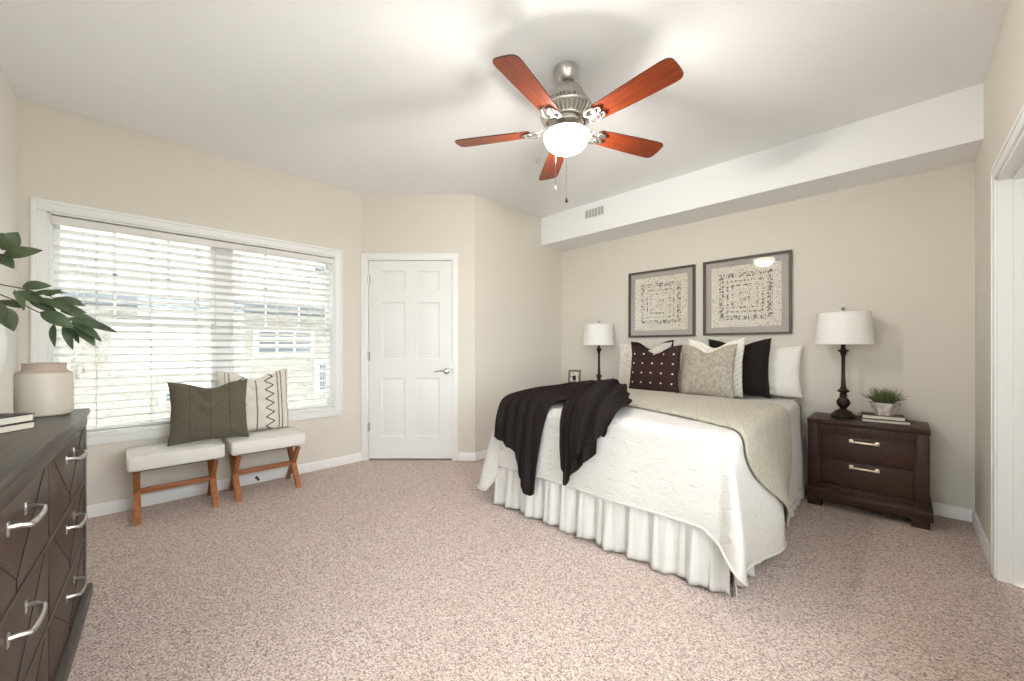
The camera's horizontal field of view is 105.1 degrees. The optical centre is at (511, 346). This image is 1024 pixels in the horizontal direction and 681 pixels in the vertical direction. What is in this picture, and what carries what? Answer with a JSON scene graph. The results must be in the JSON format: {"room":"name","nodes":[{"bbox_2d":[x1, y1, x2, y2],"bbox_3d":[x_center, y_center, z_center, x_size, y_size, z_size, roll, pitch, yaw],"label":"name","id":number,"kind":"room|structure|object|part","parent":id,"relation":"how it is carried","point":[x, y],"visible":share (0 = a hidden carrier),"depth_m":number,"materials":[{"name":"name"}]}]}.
{"room":"bedroom","nodes":[
{"label":"bedroom","id":0,"kind":"room"},
{"bbox_2d":[0,69,16,412],"bbox_3d":[-1.665,-0.201,0.749,0.120,2.740,4.700,0,0,-42],"label":"wall","id":1,"kind":"structure","parent":0,"point":[8,98],"depth_m":2.33,"materials":[{"name":"white paint"}]},
{"bbox_2d":[17,98,361,505],"bbox_3d":[-1.722,-0.201,3.949,0.120,2.740,5.150,0,0,45],"label":"wall","id":2,"kind":"structure","parent":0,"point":[63,156],"depth_m":3.01,"materials":[{"name":"beige paint"}]},
{"bbox_2d":[30,197,343,445],"bbox_3d":[-2.416,-0.141,3.232,0.160,1.630,1.990,0,0,45],"label":"window","id":3,"kind":"structure","parent":2,"relation":"attached to","point":[42,266],"depth_m":2.99,"materials":[{"name":"white paint"}]},
{"bbox_2d":[51,215,332,430],"bbox_3d":[-2.406,-0.143,3.222,0.084,1.442,1.792,0,0,45],"label":"window blind","id":4,"kind":"object","parent":2,"relation":"attached to","point":[56,220],"visible":0.87,"depth_m":3.06,"materials":[{"name":"white plastic"}]},
{"bbox_3d":[-2.914,-0.319,2.667,0.015,0.995,0.016,0,0,45],"label":"pull cord","id":5,"kind":"part","parent":4,"relation":"part of","materials":[{"name":"white fabric"}]},
{"bbox_3d":[-2.414,0.569,3.230,0.058,0.018,1.776,0,0,45],"label":"rail","id":6,"kind":"part","parent":4,"relation":"part of","materials":[{"name":"white plastic"}]},
{"bbox_2d":[87,453,360,517],"bbox_3d":[-2.326,1.127,3.250,0.014,0.084,2.221,0,0,45],"label":"baseboard","id":7,"kind":"structure","parent":2,"relation":"attached to","point":[104,508],"depth_m":3.10,"materials":[{"name":"white paint"}]},
{"bbox_2d":[362,194,474,459],"bbox_3d":[-0.990,-0.201,4.098,1.217,2.740,0.120,0,0,0],"label":"wall","id":8,"kind":"structure","parent":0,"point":[391,223],"depth_m":4.04,"materials":[{"name":"beige paint"}]},
{"bbox_2d":[361,253,457,460],"bbox_3d":[-1.051,0.104,4.089,0.996,2.130,0.138,0,0,0],"label":"door frame","id":9,"kind":"structure","parent":8,"relation":"attached to","point":[365,257],"depth_m":4.02,"materials":[{"name":"white paint"}]},
{"bbox_2d":[368,261,452,457],"bbox_3d":[-1.050,0.131,4.030,0.879,2.041,0.110,0,0,0],"label":"door","id":10,"kind":"structure","parent":8,"relation":"in","point":[410,352],"depth_m":4.05,"materials":[{"name":"white paint"}]},
{"bbox_3d":[-0.720,0.249,4.012,0.145,0.062,0.074,0,0,0],"label":"handle","id":11,"kind":"part","parent":10,"relation":"part of","materials":[{"name":"silver metal"}]},
{"bbox_2d":[459,452,475,460],"bbox_3d":[-0.462,1.127,4.031,0.173,0.084,0.014,0,0,0],"label":"baseboard","id":12,"kind":"structure","parent":8,"relation":"attached to","point":[463,456],"depth_m":4.02,"materials":[{"name":"white paint"}]},
{"bbox_2d":[0,0,1007,217],"bbox_3d":[0.005,-1.631,2.222,5.005,0.120,5.150,0,0,45],"label":"ceiling","id":13,"kind":"structure","parent":0,"point":[357,96],"depth_m":2.23,"materials":[{"name":"white paint"}]},
{"bbox_2d":[533,157,541,164],"bbox_3d":[0.212,-1.552,3.281,0.072,0.036,0.072,0,0,45],"label":"sprinkler head","id":14,"kind":"object","parent":13,"relation":"attached to","point":[537,160],"visible":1,"depth_m":3.27},
{"bbox_2d":[455,54,683,202],"bbox_3d":[0.324,-1.194,2.184,1.243,0.755,1.271,0,0,45],"label":"ceiling fan","id":15,"kind":"object","parent":13,"relation":"hanging from","point":[567,108],"visible":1,"depth_m":2.12,"materials":[{"name":"brown wood"}]},
{"bbox_3d":[-0.112,-1.231,2.323,0.454,0.035,0.138,0,0,14],"label":"blade","id":16,"kind":"part","parent":15,"relation":"part of","materials":[{"name":"brown wood"}]},
{"bbox_3d":[0.079,-1.231,1.853,0.138,0.035,0.454,0,0,32],"label":"blade","id":17,"kind":"part","parent":15,"relation":"part of","materials":[{"name":"brown wood"}]},
{"bbox_3d":[0.277,-1.231,2.651,0.138,0.035,0.454,0,0,-4],"label":"blade","id":18,"kind":"part","parent":15,"relation":"part of","materials":[{"name":"brown wood"}]},
{"bbox_3d":[0.247,-1.054,2.230,0.003,0.275,0.003,0,0,45],"label":"pull chain","id":19,"kind":"part","parent":15,"relation":"part of","materials":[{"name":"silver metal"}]},
{"bbox_3d":[0.308,-0.954,2.214,0.003,0.215,0.003,0,0,45],"label":"pull chain","id":20,"kind":"part","parent":15,"relation":"part of","materials":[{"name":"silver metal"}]},
{"bbox_3d":[0.708,-1.231,2.382,0.454,0.035,0.138,0,0,-22],"label":"blade","id":21,"kind":"part","parent":15,"relation":"part of","materials":[{"name":"brown wood"}]},
{"bbox_3d":[0.586,-1.231,1.889,0.138,0.035,0.454,0,0,-40],"label":"blade","id":22,"kind":"part","parent":15,"relation":"part of","materials":[{"name":"brown wood"}]},
{"bbox_2d":[475,195,561,451],"bbox_3d":[0.129,-0.201,4.635,0.120,2.740,1.563,0,0,45],"label":"wall","id":23,"kind":"structure","parent":0,"point":[518,279],"depth_m":4.42,"materials":[{"name":"beige paint"}]},
{"bbox_2d":[475,449,487,460],"bbox_3d":[0.133,1.127,4.543,0.014,0.084,1.447,0,0,45],"label":"baseboard","id":24,"kind":"structure","parent":23,"relation":"attached to","point":[479,455],"depth_m":4.08,"materials":[{"name":"white paint"}]},
{"bbox_2d":[68,458,1023,680],"bbox_3d":[0.005,1.229,2.222,5.005,0.120,5.150,0,0,45],"label":"floor","id":25,"kind":"structure","parent":0,"point":[374,569],"depth_m":1.82,"materials":[{"name":"carpet"}]},
{"bbox_2d":[0,408,92,680],"bbox_3d":[-1.587,0.726,1.105,0.461,0.886,1.588,0,0,-42],"label":"dresser","id":26,"kind":"object","parent":25,"relation":"on","point":[46,593],"visible":1,"depth_m":1.19,"materials":[{"name":"brown wood"}]},
{"bbox_2d":[0,421,35,433],"bbox_3d":[-1.736,0.271,1.261,0.155,0.024,0.215,0,0,-4],"label":"book","id":27,"kind":"object","parent":26,"relation":"on","point":[25,425],"visible":0.9,"depth_m":1.32,"materials":[{"name":"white paper"}]},
{"bbox_2d":[0,413,34,425],"bbox_3d":[-1.741,0.245,1.269,0.150,0.026,0.205,0,0,-5],"label":"book","id":28,"kind":"object","parent":27,"relation":"on","point":[5,418],"visible":1,"depth_m":1.33,"materials":[{"name":"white paper"}]},
{"bbox_3d":[-1.215,0.733,0.941,0.030,0.236,0.720,0,0,-42],"label":"drawer","id":29,"kind":"part","parent":26,"relation":"part of","materials":[{"name":"brown wood"}]},
{"bbox_3d":[-1.215,0.479,0.941,0.030,0.236,0.720,0,0,-42],"label":"drawer","id":30,"kind":"part","parent":26,"relation":"part of","materials":[{"name":"brown wood"}]},
{"bbox_3d":[-1.186,0.670,0.967,0.046,0.032,0.172,0,0,-42],"label":"handle","id":31,"kind":"part","parent":26,"relation":"part of","materials":[{"name":"silver metal"}]},
{"bbox_3d":[-1.186,0.416,0.967,0.046,0.032,0.172,0,0,-42],"label":"handle","id":32,"kind":"part","parent":26,"relation":"part of","materials":[{"name":"silver metal"}]},
{"bbox_3d":[-1.215,0.979,0.941,0.030,0.220,0.720,0,0,-42],"label":"drawer","id":33,"kind":"part","parent":26,"relation":"part of","materials":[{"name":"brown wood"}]},
{"bbox_2d":[13,362,73,417],"bbox_3d":[-1.950,0.174,1.635,0.163,0.217,0.163,0,0,45],"label":"ceramic jar","id":34,"kind":"object","parent":26,"relation":"on","point":[44,389],"visible":0.93,"depth_m":1.58,"materials":[{"name":"ceramic"}]},
{"bbox_3d":[-1.599,0.297,1.094,0.428,0.028,1.580,0,0,-42],"label":"panel","id":35,"kind":"part","parent":26,"relation":"part of","materials":[{"name":"brown wood"}]},
{"bbox_2d":[0,232,117,372],"bbox_3d":[-1.905,-0.075,1.508,0.506,0.717,0.244,0,0,-31],"label":"potted plant","id":36,"kind":"object","parent":26,"relation":"on","point":[83,325],"visible":1,"depth_m":1.54,"materials":[{"name":"green plant"}]},
{"bbox_3d":[-1.887,-0.238,1.501,0.160,0.273,0.286,0,0,41],"label":"stem","id":37,"kind":"part","parent":36,"relation":"part of","materials":[{"name":"brown"}]},
{"bbox_3d":[-1.699,0.979,1.486,0.030,0.220,0.702,0,0,-42],"label":"drawer","id":38,"kind":"part","parent":26,"relation":"part of","materials":[{"name":"brown wood"}]},
{"bbox_3d":[-1.699,0.733,1.486,0.030,0.236,0.702,0,0,-42],"label":"drawer","id":39,"kind":"part","parent":26,"relation":"part of","materials":[{"name":"brown wood"}]},
{"bbox_3d":[-1.699,0.479,1.486,0.030,0.236,0.702,0,0,-42],"label":"drawer","id":40,"kind":"part","parent":26,"relation":"part of","materials":[{"name":"brown wood"}]},
{"bbox_3d":[-1.671,0.924,1.511,0.046,0.032,0.172,0,0,-42],"label":"handle","id":41,"kind":"part","parent":26,"relation":"part of","materials":[{"name":"silver metal"}]},
{"bbox_3d":[-1.671,0.670,1.511,0.046,0.032,0.172,0,0,-42],"label":"handle","id":42,"kind":"part","parent":26,"relation":"part of","materials":[{"name":"silver metal"}]},
{"bbox_3d":[-1.671,0.416,1.511,0.046,0.032,0.172,0,0,-42],"label":"handle","id":43,"kind":"part","parent":26,"relation":"part of","materials":[{"name":"silver metal"}]},
{"bbox_2d":[126,439,224,525],"bbox_3d":[-2.427,0.938,2.837,0.522,0.462,0.387,0,0,-45],"label":"bench","id":44,"kind":"object","parent":25,"relation":"on","point":[139,459],"visible":0.84,"depth_m":2.74,"materials":[{"name":"white fabric"}]},
{"bbox_3d":[-2.579,1.001,2.694,0.029,0.336,0.339,0,0,-45],"label":"leg","id":45,"kind":"part","parent":44,"relation":"part of","materials":[{"name":"brown wood"}]},
{"bbox_3d":[-2.569,1.001,2.685,0.037,0.336,0.339,0,0,-45],"label":"leg","id":46,"kind":"part","parent":44,"relation":"part of","materials":[{"name":"brown wood"}]},
{"bbox_3d":[-2.427,0.760,2.837,0.520,0.106,0.385,0,0,-45],"label":"seat","id":47,"kind":"part","parent":44,"relation":"part of","materials":[{"name":"white fabric"}]},
{"bbox_2d":[167,379,248,446],"bbox_3d":[-2.266,0.479,2.942,0.491,0.450,0.167,0,0,-36],"label":"throw pillow","id":48,"kind":"object","parent":44,"relation":"on","point":[197,413],"visible":1,"depth_m":2.89,"materials":[{"name":"green fabric"}]},
{"bbox_3d":[-2.284,1.001,2.989,0.029,0.336,0.339,0,0,-45],"label":"leg","id":49,"kind":"part","parent":44,"relation":"part of","materials":[{"name":"brown wood"}]},
{"bbox_3d":[-2.275,1.001,2.979,0.037,0.336,0.339,0,0,-45],"label":"leg","id":50,"kind":"part","parent":44,"relation":"part of","materials":[{"name":"brown wood"}]},
{"bbox_2d":[223,427,305,501],"bbox_3d":[-2.034,0.938,3.230,0.522,0.462,0.387,0,0,-45],"label":"bench","id":51,"kind":"object","parent":25,"relation":"on","point":[286,437],"visible":0.83,"depth_m":3.13,"materials":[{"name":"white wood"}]},
{"bbox_3d":[-2.185,1.001,3.088,0.029,0.336,0.339,0,0,-45],"label":"leg","id":52,"kind":"part","parent":51,"relation":"part of","materials":[{"name":"brown wood"}]},
{"bbox_3d":[-2.176,1.001,3.078,0.037,0.336,0.339,0,0,-45],"label":"leg","id":53,"kind":"part","parent":51,"relation":"part of","materials":[{"name":"brown wood"}]},
{"bbox_2d":[216,369,290,430],"bbox_3d":[-2.148,0.449,3.277,0.528,0.516,0.161,0,0,-39],"label":"throw pillow","id":54,"kind":"object","parent":51,"relation":"on","point":[266,396],"visible":0.63,"depth_m":3.30,"materials":[{"name":"fabric"}]},
{"bbox_3d":[-2.034,0.760,3.230,0.520,0.106,0.385,0,0,-45],"label":"seat","id":55,"kind":"part","parent":51,"relation":"part of","materials":[{"name":"white fabric"}]},
{"bbox_3d":[-1.891,1.001,3.382,0.029,0.336,0.339,0,0,-45],"label":"leg","id":56,"kind":"part","parent":51,"relation":"part of","materials":[{"name":"brown wood"}]},
{"bbox_3d":[-1.882,1.001,3.373,0.037,0.336,0.339,0,0,-45],"label":"leg","id":57,"kind":"part","parent":51,"relation":"part of","materials":[{"name":"brown wood"}]},
{"bbox_2d":[493,395,807,597],"bbox_3d":[1.146,0.802,3.063,1.669,0.734,2.049,0,0,45],"label":"bed","id":58,"kind":"object","parent":25,"relation":"on","point":[670,546],"visible":0.21,"depth_m":2.21,"materials":[{"name":"white fabric"}]},
{"bbox_2d":[477,400,803,585],"bbox_3d":[0.977,0.735,2.908,1.884,0.693,1.699,0,0,45],"label":"quilt","id":59,"kind":"object","parent":58,"relation":"on","point":[692,472],"visible":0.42,"depth_m":2.01,"materials":[{"name":"white fabric"}]},
{"bbox_2d":[494,378,632,495],"bbox_3d":[0.565,0.605,2.862,0.962,0.760,1.116,0,0,45],"label":"throw blanket","id":60,"kind":"object","parent":59,"relation":"on","point":[589,408],"visible":1,"depth_m":2.58,"materials":[{"name":"black fabric"}]},
{"bbox_2d":[629,345,681,392],"bbox_3d":[1.260,0.201,3.483,0.473,0.440,0.164,0,0,38],"label":"throw pillow","id":61,"kind":"object","parent":59,"relation":"on","point":[649,371],"visible":0.9,"depth_m":3.42,"materials":[{"name":"brown fabric"}]},
{"bbox_2d":[679,344,737,397],"bbox_3d":[1.633,0.197,3.300,0.159,0.448,0.462,0,0,-43],"label":"throw pillow","id":62,"kind":"object","parent":59,"relation":"on","point":[702,373],"visible":0.97,"depth_m":3.23,"materials":[{"name":"beige fabric"}]},
{"bbox_2d":[626,388,791,526],"bbox_3d":[1.010,0.681,2.738,1.598,0.636,1.105,0,0,45],"label":"blanket","id":63,"kind":"object","parent":59,"relation":"on","point":[764,428],"visible":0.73,"depth_m":2.25,"materials":[{"name":"beige fabric"}]},
{"bbox_2d":[618,342,671,387],"bbox_3d":[1.289,0.186,3.854,0.542,0.471,0.145,0,0,43],"label":"throw pillow","id":64,"kind":"object","parent":58,"relation":"on","point":[625,349],"visible":0.3,"depth_m":3.92,"materials":[{"name":"white fabric"}]},
{"bbox_2d":[631,340,673,350],"bbox_3d":[1.397,0.172,3.941,0.461,0.487,0.143,0,0,40],"label":"throw pillow","id":65,"kind":"object","parent":58,"relation":"on","point":[672,341],"visible":0.12,"depth_m":4.01,"materials":[{"name":"black fabric"}]},
{"bbox_2d":[688,338,745,397],"bbox_3d":[1.754,0.173,3.403,0.472,0.497,0.142,0,0,45],"label":"throw pillow","id":66,"kind":"object","parent":58,"relation":"on","point":[737,377],"visible":0.28,"depth_m":3.26,"materials":[{"name":"white fabric"}]},
{"bbox_2d":[708,338,771,398],"bbox_3d":[1.950,0.173,3.392,0.143,0.497,0.502,0,0,-42],"label":"throw pillow","id":67,"kind":"object","parent":58,"relation":"on","point":[755,362],"visible":0.49,"depth_m":3.26,"materials":[{"name":"black fabric"}]},
{"bbox_2d":[768,345,803,398],"bbox_3d":[2.145,0.204,3.426,0.660,0.439,0.176,0,0,43],"label":"bed pillow","id":68,"kind":"object","parent":58,"relation":"on","point":[784,361],"visible":0.4,"depth_m":3.24,"materials":[{"name":"white fabric"}]},
{"bbox_3d":[1.172,0.592,3.092,1.524,0.270,1.970,0,0,45],"label":"mattress","id":69,"kind":"part","parent":58,"relation":"part of","materials":[{"name":"white fabric"}]},
{"bbox_2d":[805,412,933,529],"bbox_3d":[2.566,0.849,2.845,0.659,0.640,0.391,0,0,45],"label":"nightstand","id":70,"kind":"object","parent":25,"relation":"on","point":[879,467],"visible":1,"depth_m":2.69,"materials":[{"name":"brown wood"}]},
{"bbox_2d":[814,307,874,418],"bbox_3d":[2.484,0.114,2.939,0.357,0.830,0.357,0,0,45],"label":"table lamp","id":71,"kind":"object","parent":70,"relation":"on","point":[843,328],"visible":1,"depth_m":2.85,"materials":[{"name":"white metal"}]},
{"bbox_3d":[2.484,0.219,2.939,0.082,0.500,0.082,0,0,45],"label":"stem","id":72,"kind":"part","parent":71,"relation":"part of","materials":[{"name":"brown metal"}]},
{"bbox_3d":[2.484,-0.138,2.939,0.352,0.237,0.352,0,0,45],"label":"lamp shade","id":73,"kind":"part","parent":71,"relation":"part of","materials":[{"name":"white fabric"}]},
{"bbox_3d":[2.438,0.849,2.717,0.158,0.026,0.030,0,0,45],"label":"handle","id":74,"kind":"part","parent":70,"relation":"part of","materials":[{"name":"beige metal"}]},
{"bbox_3d":[2.438,0.667,2.717,0.158,0.026,0.030,0,0,45],"label":"handle","id":75,"kind":"part","parent":70,"relation":"part of","materials":[{"name":"beige metal"}]},
{"bbox_3d":[2.457,0.905,2.735,0.479,0.180,0.022,0,0,45],"label":"drawer","id":76,"kind":"part","parent":70,"relation":"part of","materials":[{"name":"brown wood"}]},
{"bbox_3d":[2.457,0.720,2.735,0.479,0.174,0.022,0,0,45],"label":"drawer","id":77,"kind":"part","parent":70,"relation":"part of","materials":[{"name":"brown wood"}]},
{"bbox_3d":[2.572,0.546,2.851,0.635,0.035,0.373,0,0,45],"label":"panel","id":78,"kind":"part","parent":70,"relation":"part of","materials":[{"name":"brown wood"}]},
{"bbox_3d":[2.451,0.802,2.730,0.627,0.474,0.030,0,0,45],"label":"frame","id":79,"kind":"part","parent":70,"relation":"part of","materials":[{"name":"brown wood"}]},
{"bbox_2d":[860,415,910,425],"bbox_3d":[2.643,0.518,2.781,0.248,0.022,0.168,0,0,39],"label":"book","id":80,"kind":"object","parent":70,"relation":"on","point":[907,422],"visible":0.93,"depth_m":2.72,"materials":[{"name":"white paper"}]},
{"bbox_2d":[861,412,905,421],"bbox_3d":[2.638,0.494,2.791,0.222,0.026,0.156,0,0,40],"label":"book","id":81,"kind":"object","parent":80,"relation":"on","point":[870,415],"visible":0.97,"depth_m":2.75,"materials":[{"name":"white paper"}]},
{"bbox_2d":[862,388,907,415],"bbox_3d":[2.638,0.381,2.797,0.239,0.201,0.250,0,0,15],"label":"succulent pot","id":82,"kind":"object","parent":81,"relation":"on","point":[882,403],"visible":1,"depth_m":2.75,"materials":[{"name":"stone"}]},
{"bbox_3d":[2.646,0.437,2.787,0.176,0.088,0.152,0,0,45],"label":"pot","id":83,"kind":"part","parent":82,"relation":"part of","materials":[{"name":"ceramic"}]},
{"bbox_3d":[0.899,0.849,4.512,0.659,0.640,0.391,0,0,45],"label":"nightstand","id":84,"kind":"object","parent":25,"relation":"on","visible":0},
{"bbox_2d":[568,370,580,382],"bbox_3d":[0.746,0.401,4.679,0.150,0.258,0.092,0,0,21],"label":"photo frame","id":85,"kind":"object","parent":84,"relation":"on","point":[573,375],"visible":0.54,"depth_m":4.67,"materials":[{"name":"brown"}]},
{"bbox_2d":[570,372,578,381],"bbox_3d":[0.742,0.401,4.668,0.106,0.215,0.052,0,0,21],"label":"picture","id":86,"kind":"object","parent":85,"relation":"attached to","point":[574,376],"depth_m":4.67},
{"bbox_2d":[583,321,614,379],"bbox_3d":[0.989,0.114,4.456,0.357,0.830,0.357,0,0,45],"label":"table lamp","id":87,"kind":"object","parent":84,"relation":"on","point":[594,334],"visible":0.77,"depth_m":4.32,"materials":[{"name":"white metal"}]},
{"bbox_3d":[0.989,0.219,4.456,0.082,0.500,0.082,0,0,45],"label":"stem","id":88,"kind":"part","parent":87,"relation":"part of","materials":[{"name":"brown metal"}]},
{"bbox_3d":[0.989,-0.138,4.456,0.352,0.237,0.352,0,0,45],"label":"lamp shade","id":89,"kind":"part","parent":87,"relation":"part of","materials":[{"name":"white fabric"}]},
{"bbox_2d":[562,161,974,509],"bbox_3d":[1.656,-0.201,4.128,4.405,2.740,0.120,0,0,45],"label":"wall","id":90,"kind":"structure","parent":0,"point":[901,250],"depth_m":2.99,"materials":[{"name":"beige paint"}]},
{"bbox_2d":[584,204,604,219],"bbox_3d":[0.890,-1.456,4.238,0.256,0.112,0.014,0,0,45],"label":"air vent","id":91,"kind":"object","parent":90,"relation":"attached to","point":[597,211],"visible":1,"depth_m":4.23,"materials":[{"name":"white metal"}]},
{"bbox_2d":[628,264,695,337],"bbox_3d":[1.556,-0.460,4.118,0.710,0.710,0.032,0,0,45],"label":"framed art","id":92,"kind":"object","parent":90,"relation":"attached to","point":[661,302],"visible":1,"depth_m":4.10,"materials":[{"name":"beige"}]},
{"bbox_2d":[635,273,687,330],"bbox_3d":[1.557,-0.460,4.120,0.568,0.568,0.007,0,0,45],"label":"artwork","id":93,"kind":"object","parent":92,"relation":"attached to","point":[661,300],"depth_m":4.11,"materials":[{"name":"white paper"}]},
{"bbox_2d":[703,249,791,335],"bbox_3d":[2.113,-0.466,3.561,0.710,0.710,0.032,0,0,45],"label":"framed art","id":94,"kind":"object","parent":90,"relation":"attached to","point":[752,294],"visible":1,"depth_m":3.54,"materials":[{"name":"beige"}]},
{"bbox_2d":[711,260,781,327],"bbox_3d":[2.113,-0.466,3.562,0.004,0.568,0.569,0,0,-45],"label":"artwork","id":95,"kind":"object","parent":94,"relation":"attached to","point":[748,294],"depth_m":3.55,"materials":[{"name":"white paper"}]},
{"bbox_2d":[541,83,983,250],"bbox_3d":[1.722,-1.405,3.696,3.461,0.332,0.397,0,0,45],"label":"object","id":96,"kind":"structure","parent":90,"relation":"attached to","point":[947,130],"depth_m":3.00,"materials":[{"name":"white paint"}]},
{"bbox_2d":[931,501,973,521],"bbox_3d":[1.858,1.127,3.832,3.461,0.084,0.014,0,0,45],"label":"baseboard","id":97,"kind":"structure","parent":90,"relation":"attached to","point":[950,511],"depth_m":2.67,"materials":[{"name":"white paint"}]},
{"bbox_2d":[975,0,1023,542],"bbox_3d":[1.351,-0.201,0.792,0.120,2.740,5.030,0,0,45],"label":"wall","id":98,"kind":"structure","parent":0,"point":[1004,79],"depth_m":2.22,"materials":[{"name":"beige paint"}]},
{"bbox_2d":[972,510,989,566],"bbox_3d":[1.416,1.127,0.953,0.014,0.084,4.710,0,0,45],"label":"baseboard","id":99,"kind":"structure","parent":98,"relation":"attached to","point":[985,545],"depth_m":2.31,"materials":[{"name":"white paint"}]},
{"bbox_2d":[990,104,1023,587],"bbox_3d":[2.182,0.127,1.636,0.138,2.085,0.991,0,0,45],"label":"trim","id":100,"kind":"structure","parent":98,"relation":"attached to","point":[1007,172],"depth_m":1.94,"materials":[{"name":"white paint"}]},
{"label":"outside","id":101,"kind":"structure","parent":0,"visible":0},
{"bbox_3d":[0.000,1.489,0.000,60.000,0.360,60.000,0,0,45],"label":"ground","id":102,"kind":"structure","parent":101,"visible":0},
{"bbox_2d":[60,226,325,424],"bbox_3d":[-5.957,-6.136,8.786,3.550,14.890,28.000,0,0,45],"label":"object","id":103,"kind":"structure","parent":102,"relation":"on","point":[66,285],"depth_m":6.85,"materials":[{"name":"stone"}]},
{"bbox_3d":[-6.859,0.284,6.117,0.050,1.470,4.150,0,0,45],"label":"white panel","id":104,"kind":"part","parent":103,"relation":"part of","materials":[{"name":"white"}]},
{"bbox_3d":[-4.683,-1.191,7.585,0.050,0.620,2.304,0,0,45],"label":"balcony railing","id":105,"kind":"part","parent":103,"relation":"part of","materials":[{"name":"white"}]},
{"bbox_3d":[-4.732,-0.106,8.197,0.015,0.410,0.960,0,0,45],"label":"pane","id":106,"kind":"part","parent":103,"relation":"part of","materials":[{"name":"clear glass"}]},
{"bbox_3d":[-3.990,-1.981,8.940,0.015,0.860,0.960,0,0,45],"label":"pane","id":107,"kind":"part","parent":103,"relation":"part of","materials":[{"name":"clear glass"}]},
{"bbox_3d":[-3.990,0.644,8.940,0.015,0.610,0.760,0,0,45],"label":"pane","id":108,"kind":"part","parent":103,"relation":"part of","materials":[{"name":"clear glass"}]}
]}

